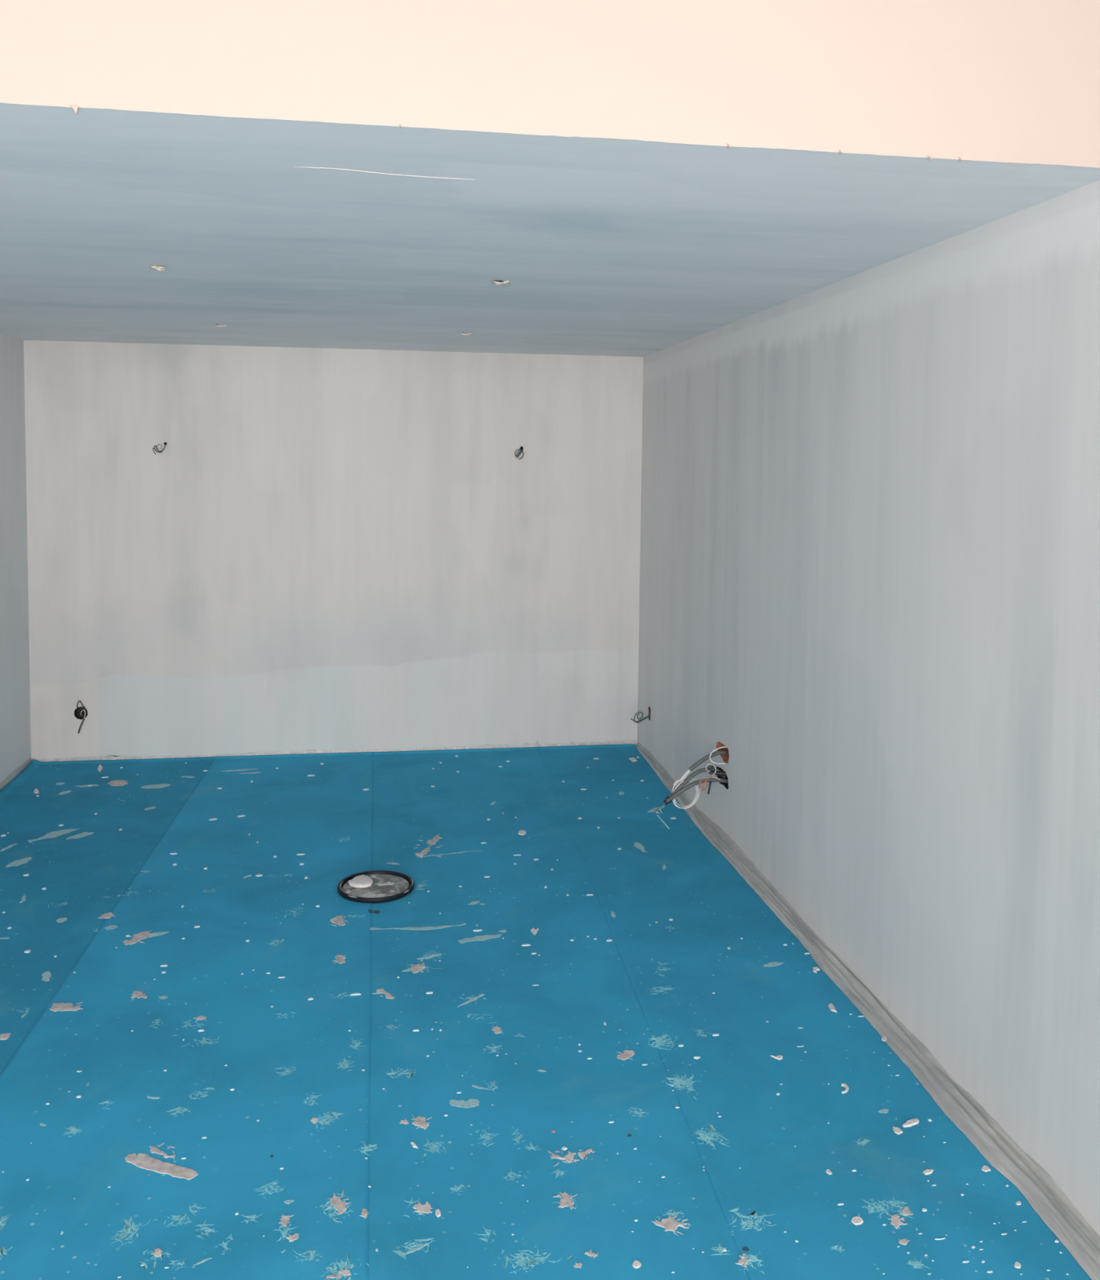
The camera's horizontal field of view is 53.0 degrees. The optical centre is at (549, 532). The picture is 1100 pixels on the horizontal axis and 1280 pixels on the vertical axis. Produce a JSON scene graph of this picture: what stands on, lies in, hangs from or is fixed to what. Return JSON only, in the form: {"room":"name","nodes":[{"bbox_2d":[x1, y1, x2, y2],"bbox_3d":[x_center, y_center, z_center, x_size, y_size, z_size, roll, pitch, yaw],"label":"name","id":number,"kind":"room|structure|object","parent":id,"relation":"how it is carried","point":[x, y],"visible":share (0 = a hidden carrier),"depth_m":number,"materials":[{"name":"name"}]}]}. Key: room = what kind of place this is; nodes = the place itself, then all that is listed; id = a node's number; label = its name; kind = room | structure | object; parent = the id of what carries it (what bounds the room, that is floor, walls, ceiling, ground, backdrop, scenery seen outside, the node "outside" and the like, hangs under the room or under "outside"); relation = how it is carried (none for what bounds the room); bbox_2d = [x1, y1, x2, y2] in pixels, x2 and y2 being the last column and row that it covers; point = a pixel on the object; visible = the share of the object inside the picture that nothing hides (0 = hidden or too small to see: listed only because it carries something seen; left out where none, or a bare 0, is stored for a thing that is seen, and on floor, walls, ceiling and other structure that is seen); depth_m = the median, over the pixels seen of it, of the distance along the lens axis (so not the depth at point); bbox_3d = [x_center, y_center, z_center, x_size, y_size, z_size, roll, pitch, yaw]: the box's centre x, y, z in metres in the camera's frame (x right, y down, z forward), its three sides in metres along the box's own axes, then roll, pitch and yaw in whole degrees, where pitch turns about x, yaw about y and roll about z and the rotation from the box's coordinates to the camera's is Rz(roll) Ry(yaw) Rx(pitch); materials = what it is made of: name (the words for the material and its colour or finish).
{"room":"unfinished room","nodes":[
{"label":"unfinished room","id":0,"kind":"room"},
{"bbox_2d":[0,332,31,788],"bbox_3d":[-2.400,-0.556,2.368,0.001,4.400,8.200,0,4,-9],"label":"wall","id":1,"kind":"structure","parent":0,"point":[15,681],"depth_m":6.20,"materials":[{"name":"paint"}]},
{"bbox_2d":[0,756,31,790],"bbox_3d":[-2.656,1.508,3.975,0.006,0.043,5.190,0,4,-9],"label":"film","id":2,"kind":"object","parent":1,"relation":"attached to","point":[21,767],"visible":1,"depth_m":6.23,"materials":[{"name":"white plastic"}]},
{"bbox_2d":[23,340,643,759],"bbox_3d":[-1.242,0.138,6.759,3.682,2.500,0.001,0,4,-9],"label":"wall","id":3,"kind":"structure","parent":0,"point":[322,548],"depth_m":6.74,"materials":[{"name":"paint"}]},
{"bbox_2d":[74,700,87,733],"bbox_3d":[-2.790,1.091,6.571,0.077,0.197,0.100,0,4,-9],"label":"outlet","id":4,"kind":"object","parent":3,"relation":"attached to","point":[80,713],"visible":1,"depth_m":6.58,"materials":[{"name":"black plastic"}]},
{"bbox_2d":[152,442,167,454],"bbox_3d":[-2.293,-0.496,6.535,0.046,0.074,0.119,2,4,20],"label":"outlet","id":5,"kind":"object","parent":3,"relation":"attached to","point":[164,443],"visible":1,"depth_m":6.50,"materials":[{"name":"grey plastic"}]},
{"bbox_2d":[31,739,635,761],"bbox_3d":[-1.256,1.345,6.830,3.672,0.062,0.007,0,4,-9],"label":"film","id":6,"kind":"object","parent":3,"relation":"attached to","point":[526,744],"visible":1,"depth_m":6.83,"materials":[{"name":"white plastic"}]},
{"bbox_2d":[515,446,523,459],"bbox_3d":[-0.194,-0.495,6.880,0.057,0.081,0.094,0,4,-9],"label":"outlet","id":7,"kind":"object","parent":3,"relation":"attached to","point":[521,447],"visible":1,"depth_m":6.85,"materials":[{"name":"grey plastic"}]},
{"bbox_2d":[0,102,1099,356],"bbox_3d":[-0.869,-0.967,4.448,3.682,0.002,4.535,0,4,-9],"label":"ceiling","id":8,"kind":"structure","parent":0,"point":[277,233],"depth_m":3.20,"materials":[{"name":"paint"}]},
{"bbox_2d":[150,265,165,271],"bbox_3d":[-1.402,-0.954,3.930,0.087,0.074,0.195,0,4,-9],"label":"outlet","id":9,"kind":"object","parent":8,"relation":"attached to","point":[162,268],"visible":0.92,"depth_m":3.86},
{"bbox_2d":[491,280,510,284],"bbox_3d":[-0.178,-0.951,4.049,0.069,0.069,0.104,0,4,-9],"label":"outlet","id":10,"kind":"object","parent":8,"relation":"attached to","point":[494,282],"visible":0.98,"depth_m":4.06,"materials":[{"name":"white plastic"}]},
{"bbox_2d":[0,0,1099,168],"bbox_3d":[-0.499,-1.767,2.152,3.682,1.914,0.011,0,4,-9],"label":"wall","id":11,"kind":"structure","parent":0,"point":[1002,81],"depth_m":2.30,"materials":[{"name":"paint"}]},
{"bbox_2d":[636,179,1099,1236],"bbox_3d":[1.236,-0.551,2.953,0.001,4.400,8.200,0,4,-9],"label":"wall","id":12,"kind":"structure","parent":0,"point":[869,526],"depth_m":3.44,"materials":[{"name":"paint"}]},
{"bbox_2d":[630,706,650,723],"bbox_3d":[0.578,1.125,6.803,0.173,0.102,0.056,0,4,-9],"label":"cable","id":13,"kind":"object","parent":12,"relation":"attached to","point":[649,709],"visible":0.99,"depth_m":6.80,"materials":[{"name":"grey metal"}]},
{"bbox_2d":[715,766,728,789],"bbox_3d":[0.868,1.199,5.397,0.055,0.080,0.197,0,4,-9],"label":"wall box","id":14,"kind":"object","parent":12,"relation":"attached to","point":[726,784],"visible":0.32,"depth_m":5.46,"materials":[{"name":"black plastic"}]},
{"bbox_2d":[715,742,728,763],"bbox_3d":[0.869,1.074,5.394,0.055,0.084,0.204,0,4,-9],"label":"wall box","id":15,"kind":"object","parent":12,"relation":"attached to","point":[725,757],"visible":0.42,"depth_m":5.46,"materials":[{"name":"plastic"}]},
{"bbox_2d":[654,746,728,828],"bbox_3d":[0.693,1.237,5.358,0.378,0.399,0.081,0,4,-4],"label":"cable bundle","id":16,"kind":"object","parent":15,"relation":"hanging from","point":[712,770],"visible":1,"depth_m":5.34,"materials":[{"name":"grey plastic"}]},
{"bbox_2d":[635,742,1099,1279],"bbox_3d":[0.928,1.521,4.537,0.098,0.050,5.200,0,4,-9],"label":"film","id":17,"kind":"object","parent":12,"relation":"attached to","point":[1041,1192],"visible":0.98,"depth_m":3.25,"materials":[{"name":"grey plastic"}]},
{"label":"floor","id":18,"kind":"structure","parent":0,"visible":0},
{"bbox_2d":[0,756,213,1072],"bbox_3d":[-2.002,1.568,3.373,1.086,0.042,6.589,0,4,-9],"label":"fleece","id":19,"kind":"object","parent":18,"relation":"on","point":[82,861],"visible":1,"depth_m":5.07,"materials":[{"name":"fabric"}]},
{"bbox_2d":[33,788,39,793],"bbox_3d":[-2.802,1.412,6.020,0.027,0.005,0.093,-2,4,-36],"label":"flake","id":20,"kind":"object","parent":19,"relation":"on","point":[36,791],"visible":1,"depth_m":6.01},
{"bbox_2d":[97,764,102,772],"bbox_3d":[-2.635,1.385,6.466,0.029,0.005,0.173,-1,4,-26],"label":"flake","id":21,"kind":"object","parent":19,"relation":"on","point":[100,767],"visible":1,"depth_m":6.46,"materials":[{"name":"white paint"}]},
{"bbox_2d":[0,751,377,1279],"bbox_3d":[-1.146,1.579,3.511,1.267,0.022,6.615,0,4,-9],"label":"fleece","id":22,"kind":"object","parent":18,"relation":"on","point":[295,1066],"visible":0.99,"depth_m":3.31,"materials":[{"name":"fabric"}]},
{"bbox_2d":[350,992,360,995],"bbox_3d":[-0.662,1.575,3.762,0.039,0.004,0.010,0,4,-9],"label":"crumb","id":23,"kind":"object","parent":22,"relation":"on","point":[356,993],"visible":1,"depth_m":3.76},
{"bbox_2d":[368,746,748,1279],"bbox_3d":[-0.073,1.581,3.684,1.156,0.021,6.596,0,4,-9],"label":"fleece","id":24,"kind":"object","parent":18,"relation":"on","point":[576,1222],"visible":1,"depth_m":3.32,"materials":[{"name":"fabric"}]},
{"bbox_2d":[337,870,413,902],"bbox_3d":[-0.740,1.506,4.698,0.322,0.022,0.322,-1,4,-30],"label":"lid","id":25,"kind":"object","parent":24,"relation":"on","point":[387,886],"visible":0.97,"depth_m":4.67,"materials":[{"name":"black plastic"}]},
{"bbox_2d":[347,875,373,888],"bbox_3d":[-0.806,1.495,4.726,0.116,0.016,0.111,4,5,41],"label":"lump","id":26,"kind":"object","parent":25,"relation":"on","point":[361,881],"visible":1,"depth_m":4.70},
{"bbox_2d":[410,1142,417,1148],"bbox_3d":[-0.360,1.630,2.935,0.011,0.003,0.032,-1,4,-27],"label":"flake","id":27,"kind":"object","parent":24,"relation":"on","point":[414,1145],"visible":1,"depth_m":2.94,"materials":[{"name":"white paint"}]},
{"bbox_2d":[435,1208,440,1217],"bbox_3d":[-0.271,1.648,2.672,0.013,0.002,0.028,0,4,-9],"label":"flake","id":28,"kind":"object","parent":24,"relation":"on","point":[437,1212],"visible":1,"depth_m":2.67,"materials":[{"name":"white paint"}]},
{"bbox_2d":[518,830,525,835],"bbox_3d":[-0.136,1.478,5.430,0.038,0.005,0.066,1,4,8],"label":"flake","id":29,"kind":"object","parent":24,"relation":"on","point":[521,832],"visible":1,"depth_m":5.43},
{"bbox_2d":[530,928,538,935],"bbox_3d":[-0.063,1.549,4.285,0.028,0.005,0.064,1,4,12],"label":"flake","id":30,"kind":"object","parent":24,"relation":"on","point":[533,931],"visible":1,"depth_m":4.28,"materials":[{"name":"white paint"}]},
{"bbox_2d":[631,1260,640,1268],"bbox_3d":[0.197,1.664,2.507,0.019,0.002,0.023,2,4,24],"label":"flake","id":31,"kind":"object","parent":24,"relation":"on","point":[636,1264],"visible":1,"depth_m":2.50,"materials":[{"name":"white paint"}]},
{"bbox_2d":[537,743,1090,1279],"bbox_3d":[0.612,1.581,3.794,0.936,0.022,6.589,0,4,-9],"label":"fleece","id":32,"kind":"object","parent":18,"relation":"on","point":[659,873],"visible":1,"depth_m":3.26,"materials":[{"name":"fabric"}]},
{"bbox_2d":[628,757,636,761],"bbox_3d":[0.514,1.400,6.797,0.039,0.005,0.083,-1,4,-20],"label":"flake","id":33,"kind":"object","parent":32,"relation":"on","point":[633,759],"visible":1,"depth_m":6.79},
{"bbox_2d":[770,1055,782,1060],"bbox_3d":[0.699,1.613,3.389,0.037,0.004,0.025,0,4,-9],"label":"flake","id":34,"kind":"object","parent":32,"relation":"on","point":[777,1057],"visible":1,"depth_m":3.39,"materials":[{"name":"white paint"}]},
{"bbox_2d":[812,966,819,973],"bbox_3d":[0.959,1.579,3.981,0.030,0.004,0.043,0,4,-9],"label":"flake","id":35,"kind":"object","parent":32,"relation":"on","point":[815,968],"visible":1,"depth_m":3.98,"materials":[{"name":"white paint"}]},
{"bbox_2d":[825,1168,831,1174],"bbox_3d":[0.717,1.647,2.843,0.014,0.002,0.020,0,4,-9],"label":"flake","id":36,"kind":"object","parent":32,"relation":"on","point":[828,1171],"visible":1,"depth_m":2.84,"materials":[{"name":"white paint"}]},
{"bbox_2d":[827,1003,836,1012],"bbox_3d":[0.947,1.595,3.703,0.020,0.005,0.059,0,4,-9],"label":"flake","id":37,"kind":"object","parent":32,"relation":"on","point":[830,1006],"visible":1,"depth_m":3.70,"materials":[{"name":"white paint"}]},
{"bbox_2d":[840,1083,848,1093],"bbox_3d":[0.861,1.624,3.221,0.022,0.004,0.051,1,4,13],"label":"flake","id":38,"kind":"object","parent":32,"relation":"on","point":[844,1085],"visible":1,"depth_m":3.22,"materials":[{"name":"white paint"}]},
{"bbox_2d":[850,1216,862,1225],"bbox_3d":[0.740,1.659,2.660,0.031,0.003,0.027,0,4,-9],"label":"flake","id":39,"kind":"object","parent":32,"relation":"on","point":[856,1220],"visible":1,"depth_m":2.66,"materials":[{"name":"white paint"}]},
{"bbox_2d":[880,1035,886,1041],"bbox_3d":[1.054,1.599,3.484,0.015,0.003,0.032,2,4,17],"label":"flake","id":40,"kind":"object","parent":32,"relation":"on","point":[884,1037],"visible":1,"depth_m":3.48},
{"bbox_2d":[892,1126,902,1134],"bbox_3d":[0.951,1.638,3.023,0.023,0.003,0.034,0,4,-9],"label":"flake","id":41,"kind":"object","parent":32,"relation":"on","point":[895,1130],"visible":1,"depth_m":3.02,"materials":[{"name":"white paint"}]},
{"bbox_2d":[902,1118,919,1127],"bbox_3d":[0.997,1.635,3.056,0.060,0.005,0.020,-1,4,-28],"label":"flake","id":42,"kind":"object","parent":32,"relation":"on","point":[908,1123],"visible":1,"depth_m":3.05,"materials":[{"name":"white paint"}]},
{"bbox_2d":[922,1168,933,1174],"bbox_3d":[0.977,1.649,2.847,0.032,0.004,0.017,0,4,-9],"label":"flake","id":43,"kind":"object","parent":32,"relation":"on","point":[926,1171],"visible":1,"depth_m":2.84,"materials":[{"name":"white paint"}]},
{"bbox_2d":[981,1165,990,1172],"bbox_3d":[1.130,1.650,2.861,0.022,0.002,0.024,4,5,41],"label":"flake","id":44,"kind":"object","parent":32,"relation":"on","point":[984,1168],"visible":1,"depth_m":2.86,"materials":[{"name":"white paint"}]},
{"bbox_2d":[1013,1262,1020,1268],"bbox_3d":[1.066,1.672,2.518,0.014,0.002,0.020,3,4,29],"label":"flake","id":45,"kind":"object","parent":32,"relation":"on","point":[1016,1264],"visible":1,"depth_m":2.52,"materials":[{"name":"white paint"}]}
]}

